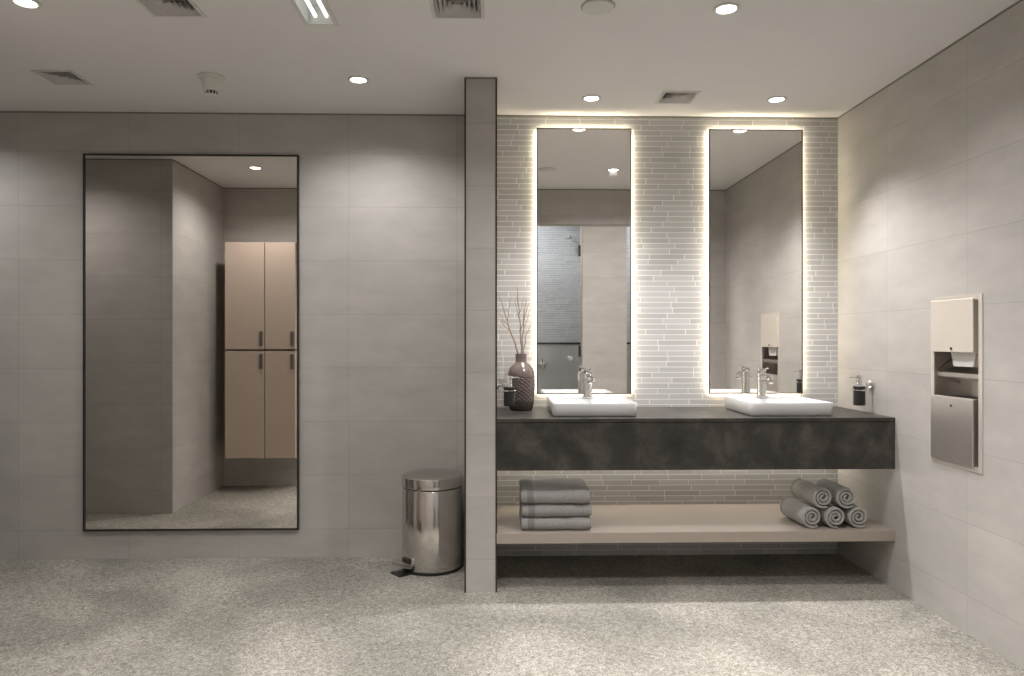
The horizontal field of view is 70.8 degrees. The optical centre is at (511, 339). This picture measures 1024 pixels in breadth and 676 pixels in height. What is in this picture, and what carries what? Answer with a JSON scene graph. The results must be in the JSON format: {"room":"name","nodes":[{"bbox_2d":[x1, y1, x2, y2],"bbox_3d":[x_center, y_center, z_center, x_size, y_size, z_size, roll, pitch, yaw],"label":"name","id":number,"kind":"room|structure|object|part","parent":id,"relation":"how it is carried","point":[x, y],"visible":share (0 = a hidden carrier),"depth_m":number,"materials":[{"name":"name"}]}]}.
{"room":"changing room","nodes":[
{"label":"changing room","id":0,"kind":"room"},
{"bbox_2d":[0,113,837,559],"bbox_3d":[-1.061,-0.022,4.035,6.080,2.450,0.120,0,0,-1],"label":"wall","id":1,"kind":"structure","parent":0,"point":[381,198],"depth_m":3.98,"materials":[{"name":"grey tile"}]},
{"bbox_2d":[83,153,298,530],"bbox_3d":[-1.756,0.016,3.947,1.167,2.060,0.020,0,0,-1],"label":"wall mirror","id":2,"kind":"object","parent":1,"relation":"attached to","point":[191,261],"visible":1,"depth_m":3.94,"materials":[{"name":"silver metal"}]},
{"bbox_2d":[0,111,463,115],"bbox_3d":[-2.170,-1.243,3.946,3.859,0.008,0.003,0,0,-1],"label":"trim","id":3,"kind":"structure","parent":1,"relation":"attached to","point":[0,111],"depth_m":3.96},
{"bbox_2d":[536,128,631,393],"bbox_3d":[0.399,-0.434,3.999,0.528,1.474,0.024,0,0,-1],"label":"vanity mirror","id":4,"kind":"object","parent":1,"relation":"attached to","point":[584,175],"visible":0.94,"depth_m":3.99,"materials":[{"name":"silver metal"}]},
{"bbox_2d":[497,115,837,118],"bbox_3d":[0.872,-1.243,4.021,1.914,0.008,0.003,0,0,-1],"label":"trim","id":5,"kind":"structure","parent":1,"relation":"attached to","point":[497,115],"depth_m":4.02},
{"bbox_2d":[497,504,894,543],"bbox_3d":[0.879,0.947,3.734,1.920,0.051,0.578,0,0,-1],"label":"open shelf","id":6,"kind":"object","parent":1,"relation":"attached to","point":[651,523],"visible":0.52,"depth_m":3.51,"materials":[{"name":"beige laminate"}]},
{"bbox_2d":[519,505,590,529],"bbox_3d":[0.210,0.889,3.608,0.336,0.064,0.312,0,0,-1],"label":"folded towel","id":7,"kind":"object","parent":6,"relation":"on","point":[552,522],"visible":0.59,"depth_m":3.46,"materials":[{"name":"grey fabric"}]},
{"bbox_2d":[519,494,591,516],"bbox_3d":[0.212,0.825,3.610,0.335,0.064,0.308,0,0,-2],"label":"folded towel","id":8,"kind":"object","parent":7,"relation":"on","point":[533,509],"visible":0.62,"depth_m":3.47,"materials":[{"name":"grey fabric"}]},
{"bbox_2d":[519,478,589,503],"bbox_3d":[0.208,0.757,3.610,0.333,0.072,0.316,0,0,-1],"label":"folded towel","id":9,"kind":"object","parent":8,"relation":"on","point":[539,490],"visible":1,"depth_m":3.47,"materials":[{"name":"grey fabric"}]},
{"bbox_2d":[780,497,819,527],"bbox_3d":[1.448,0.870,3.626,0.093,0.101,0.248,0,0,-5],"label":"rolled towel","id":10,"kind":"object","parent":6,"relation":"on","point":[808,516],"visible":1,"depth_m":3.55,"materials":[{"name":"grey fabric"}]},
{"bbox_2d":[791,479,831,507],"bbox_3d":[1.506,0.774,3.631,0.094,0.100,0.248,0,0,-4],"label":"rolled towel","id":11,"kind":"object","parent":10,"relation":"on","point":[816,495],"visible":1,"depth_m":3.56,"materials":[{"name":"grey fabric"}]},
{"bbox_2d":[805,502,844,527],"bbox_3d":[1.571,0.868,3.625,0.095,0.100,0.248,0,0,-1],"label":"rolled towel","id":12,"kind":"object","parent":6,"relation":"on","point":[832,515],"visible":0.73,"depth_m":3.51,"materials":[{"name":"grey fabric"}]},
{"bbox_2d":[829,502,866,527],"bbox_3d":[1.685,0.870,3.632,0.092,0.100,0.248,0,0,-1],"label":"rolled towel","id":13,"kind":"object","parent":6,"relation":"on","point":[855,516],"visible":0.62,"depth_m":3.51,"materials":[{"name":"grey fabric"}]},
{"bbox_2d":[816,479,854,507],"bbox_3d":[1.628,0.775,3.633,0.092,0.100,0.248,0,0,-1],"label":"rolled towel","id":14,"kind":"object","parent":13,"relation":"on","point":[842,496],"visible":0.85,"depth_m":3.52,"materials":[{"name":"grey fabric"}]},
{"bbox_2d":[497,406,894,470],"bbox_3d":[0.879,0.504,3.733,1.920,0.256,0.580,0,0,-1],"label":"countertop","id":15,"kind":"structure","parent":1,"relation":"attached to","point":[656,438],"depth_m":3.45,"materials":[{"name":"stone"}]},
{"bbox_2d":[507,354,534,410],"bbox_3d":[0.048,0.226,3.837,0.149,0.300,0.149,0,0,-1],"label":"vase","id":16,"kind":"object","parent":15,"relation":"on","point":[524,385],"visible":0.72,"depth_m":3.78,"materials":[{"name":"ceramic"}]},
{"bbox_2d":[499,289,531,353],"bbox_3d":[0.012,-0.079,3.833,0.194,0.401,0.074,0,0,-1],"label":"dry twigs","id":17,"kind":"object","parent":16,"relation":"in","point":[524,313],"visible":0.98,"depth_m":3.83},
{"bbox_2d":[546,396,636,416],"bbox_3d":[0.400,0.343,3.708,0.418,0.066,0.424,0,0,-1],"label":"vessel basin","id":18,"kind":"object","parent":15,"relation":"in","point":[570,406],"visible":0.99,"depth_m":3.50,"materials":[{"name":"white ceramic"}]},
{"bbox_2d":[583,368,594,397],"bbox_3d":[0.413,0.230,3.810,0.069,0.162,0.172,0,0,-1],"label":"mixer","id":19,"kind":"object","parent":18,"relation":"on","point":[588,380],"visible":1,"depth_m":3.85,"materials":[{"name":"silver metal"}]},
{"bbox_3d":[0.408,0.208,3.794,0.033,0.044,0.140,0,0,-1],"label":"spout","id":20,"kind":"part","parent":19,"relation":"part of","materials":[{"name":"silver metal"}]},
{"bbox_2d":[724,396,832,415],"bbox_3d":[1.369,0.343,3.732,0.418,0.066,0.424,0,0,-1],"label":"vessel basin","id":21,"kind":"object","parent":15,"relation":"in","point":[748,405],"visible":1,"depth_m":3.53,"materials":[{"name":"white ceramic"}]},
{"bbox_2d":[756,368,773,396],"bbox_3d":[1.356,0.230,3.834,0.069,0.162,0.172,0,0,-1],"label":"mixer","id":22,"kind":"object","parent":21,"relation":"on","point":[762,378],"visible":1,"depth_m":3.87,"materials":[{"name":"silver metal"}]},
{"bbox_3d":[1.351,0.208,3.818,0.033,0.044,0.140,0,0,-1],"label":"spout","id":23,"kind":"part","parent":22,"relation":"part of","materials":[{"name":"silver metal"}]},
{"bbox_2d":[708,129,802,393],"bbox_3d":[1.359,-0.434,4.023,0.528,1.474,0.024,0,0,-1],"label":"vanity mirror","id":24,"kind":"object","parent":1,"relation":"attached to","point":[755,176],"visible":1,"depth_m":4.01,"materials":[{"name":"silver metal"}]},
{"bbox_2d":[466,79,494,591],"bbox_3d":[-0.156,-0.022,3.711,0.150,2.450,0.572,0,0,-1],"label":"wall partition","id":25,"kind":"structure","parent":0,"point":[480,93],"depth_m":3.42,"materials":[{"name":"grey paint"}]},
{"bbox_2d":[464,79,465,592],"bbox_3d":[-0.222,-0.018,3.425,0.008,2.442,0.008,0,0,-1],"label":"trim","id":26,"kind":"structure","parent":25,"relation":"attached to","point":[464,79],"depth_m":3.42,"materials":[{"name":"brown metal"}]},
{"bbox_2d":[464,77,496,78],"bbox_3d":[-0.156,-1.243,3.708,0.156,0.008,0.572,0,0,-1],"label":"trim","id":27,"kind":"structure","parent":25,"relation":"attached to","point":[464,77],"depth_m":3.42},
{"bbox_2d":[495,79,496,591],"bbox_3d":[-0.075,-0.018,3.429,0.008,2.442,0.008,0,0,-1],"label":"trim","id":28,"kind":"structure","parent":25,"relation":"attached to","point":[495,79],"depth_m":3.42,"materials":[{"name":"brown metal"}]},
{"bbox_2d":[497,376,518,406],"bbox_3d":[-0.020,0.260,3.635,0.118,0.153,0.073,0,0,-1],"label":"soap dispenser","id":29,"kind":"object","parent":25,"relation":"attached to","point":[509,391],"visible":0.98,"depth_m":3.61,"materials":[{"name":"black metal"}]},
{"bbox_2d":[504,392,514,406],"bbox_3d":[-0.013,0.294,3.635,0.058,0.084,0.058,0,0,-1],"label":"bottle","id":30,"kind":"object","parent":29,"relation":"on","point":[509,397],"depth_m":3.61,"materials":[{"name":"black plastic"}]},
{"bbox_2d":[0,0,1018,116],"bbox_3d":[-1.111,-1.327,3.033,6.230,0.160,2.120,0,0,-1],"label":"ceiling","id":31,"kind":"structure","parent":0,"point":[827,57],"depth_m":3.16,"materials":[{"name":"paint"}]},
{"bbox_2d":[10,0,41,9],"bbox_3d":[-1.797,-1.244,2.661,0.102,0.006,0.102,0,0,-1],"label":"recessed light","id":32,"kind":"object","parent":31,"relation":"in","point":[28,4],"visible":1,"depth_m":2.67,"materials":[{"name":"white glass"}]},
{"bbox_2d":[30,70,93,84],"bbox_3d":[-2.136,-1.269,3.424,0.188,0.052,0.188,0,0,-1],"label":"ceiling vent","id":33,"kind":"object","parent":31,"relation":"in","point":[56,77],"visible":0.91,"depth_m":3.43,"materials":[{"name":"grey metal"}]},
{"bbox_2d":[136,0,206,17],"bbox_3d":[-1.278,-1.269,2.676,0.204,0.052,0.204,0,0,-1],"label":"ceiling vent","id":34,"kind":"object","parent":31,"relation":"in","point":[156,8],"visible":0.98,"depth_m":2.72,"materials":[{"name":"grey metal"}]},
{"bbox_2d":[197,72,225,97],"bbox_3d":[-1.425,-1.199,3.416,0.124,0.097,0.124,0,0,-1],"label":"smoke detector","id":35,"kind":"object","parent":31,"relation":"attached to","point":[211,82],"visible":1,"depth_m":3.39,"materials":[{"name":"white plastic"}]},
{"bbox_2d":[290,0,338,25],"bbox_3d":[-0.745,-1.282,2.547,0.134,0.079,0.610,0,0,-1],"label":"light","id":36,"kind":"object","parent":31,"relation":"attached to","point":[311,12],"visible":0.91,"depth_m":2.81,"materials":[{"name":"white glass"}]},
{"bbox_2d":[348,76,368,83],"bbox_3d":[-0.737,-1.244,3.453,0.102,0.006,0.102,0,0,-1],"label":"recessed light","id":37,"kind":"object","parent":31,"relation":"in","point":[353,79],"visible":1,"depth_m":3.44,"materials":[{"name":"white glass"}]},
{"bbox_2d":[429,0,484,18],"bbox_3d":[-0.204,-1.269,2.693,0.202,0.052,0.202,0,0,-1],"label":"ceiling vent","id":38,"kind":"object","parent":31,"relation":"in","point":[457,9],"visible":1,"depth_m":2.74,"materials":[{"name":"grey metal"}]},
{"bbox_2d":[582,95,600,101],"bbox_3d":[0.410,-1.244,3.717,0.102,0.006,0.102,0,0,-1],"label":"recessed light","id":39,"kind":"object","parent":31,"relation":"in","point":[588,98],"visible":1,"depth_m":3.71,"materials":[{"name":"white glass"}]},
{"bbox_2d":[581,0,614,14],"bbox_3d":[0.322,-1.242,2.692,0.127,0.011,0.127,0,0,-1],"label":"ceiling speaker","id":40,"kind":"object","parent":31,"relation":"attached to","point":[592,7],"visible":1,"depth_m":2.68,"materials":[{"name":"white plastic"}]},
{"bbox_2d":[655,91,700,103],"bbox_3d":[0.852,-1.269,3.704,0.188,0.052,0.188,0,0,-1],"label":"ceiling vent","id":41,"kind":"object","parent":31,"relation":"in","point":[679,97],"visible":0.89,"depth_m":3.73,"materials":[{"name":"grey metal"}]},
{"bbox_2d":[712,2,740,15],"bbox_3d":[0.807,-1.244,2.712,0.102,0.006,0.102,0,0,-1],"label":"recessed light","id":42,"kind":"object","parent":31,"relation":"in","point":[728,8],"visible":1,"depth_m":2.71,"materials":[{"name":"white glass"}]},
{"bbox_2d":[766,96,786,102],"bbox_3d":[1.373,-1.244,3.736,0.102,0.006,0.102,0,0,-1],"label":"recessed light","id":43,"kind":"object","parent":31,"relation":"in","point":[776,99],"visible":1,"depth_m":3.73,"materials":[{"name":"white glass"}]},
{"bbox_2d":[0,554,1023,675],"bbox_3d":[-0.604,1.243,1.145,7.150,0.080,5.920,0,0,-1],"label":"floor","id":44,"kind":"structure","parent":0,"point":[710,614],"depth_m":3.08,"materials":[{"name":"stone"}]},
{"bbox_2d":[391,469,462,577],"bbox_3d":[-0.444,0.952,3.812,0.365,0.502,0.345,0,0,-1],"label":"pedal bin","id":45,"kind":"object","parent":44,"relation":"on","point":[431,498],"visible":1,"depth_m":3.68,"materials":[{"name":"silver metal"}]},
{"bbox_3d":[-0.422,0.735,3.813,0.321,0.067,0.321,0,0,-1],"label":"lid","id":46,"kind":"part","parent":45,"relation":"part of","materials":[{"name":"metal"}]},
{"bbox_2d":[838,0,1023,668],"bbox_3d":[1.931,-0.022,3.049,0.150,2.450,2.000,0,0,-1],"label":"wall","id":47,"kind":"structure","parent":0,"point":[931,165],"depth_m":3.10,"materials":[{"name":"grey tile"}]},
{"bbox_2d":[850,375,873,405],"bbox_3d":[1.782,0.260,3.680,0.118,0.153,0.073,0,0,-1],"label":"soap dispenser","id":48,"kind":"object","parent":47,"relation":"attached to","point":[859,391],"visible":1,"depth_m":3.66,"materials":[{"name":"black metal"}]},
{"bbox_2d":[853,389,865,405],"bbox_3d":[1.775,0.294,3.679,0.058,0.084,0.058,0,0,-1],"label":"bottle","id":49,"kind":"object","parent":48,"relation":"on","point":[859,395],"depth_m":3.66,"materials":[{"name":"black plastic"}]},
{"bbox_2d":[838,0,1022,118],"bbox_3d":[1.855,-1.243,3.047,0.003,0.008,2.000,0,0,-1],"label":"trim","id":50,"kind":"structure","parent":47,"relation":"attached to","point":[1019,1],"depth_m":3.12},
{"bbox_2d":[931,293,982,473],"bbox_3d":[1.906,0.175,3.013,0.130,0.716,0.334,0,0,-1],"label":"dispenser","id":51,"kind":"object","parent":47,"relation":"attached to","point":[956,321],"visible":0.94,"depth_m":3.01,"materials":[{"name":"metal"}]},
{"bbox_3d":[1.856,-0.057,3.026,0.025,0.220,0.280,0,0,-1],"label":"door","id":52,"kind":"part","parent":51,"relation":"part of","materials":[{"name":"beige metal"}]},
{"bbox_3d":[1.856,0.378,3.026,0.025,0.274,0.280,0,0,-1],"label":"door","id":53,"kind":"part","parent":51,"relation":"part of","materials":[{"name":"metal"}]},
{"bbox_3d":[1.962,0.198,2.979,0.008,0.079,0.170,0,0,-1],"label":"plate","id":54,"kind":"part","parent":51,"relation":"part of","materials":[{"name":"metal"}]}
]}

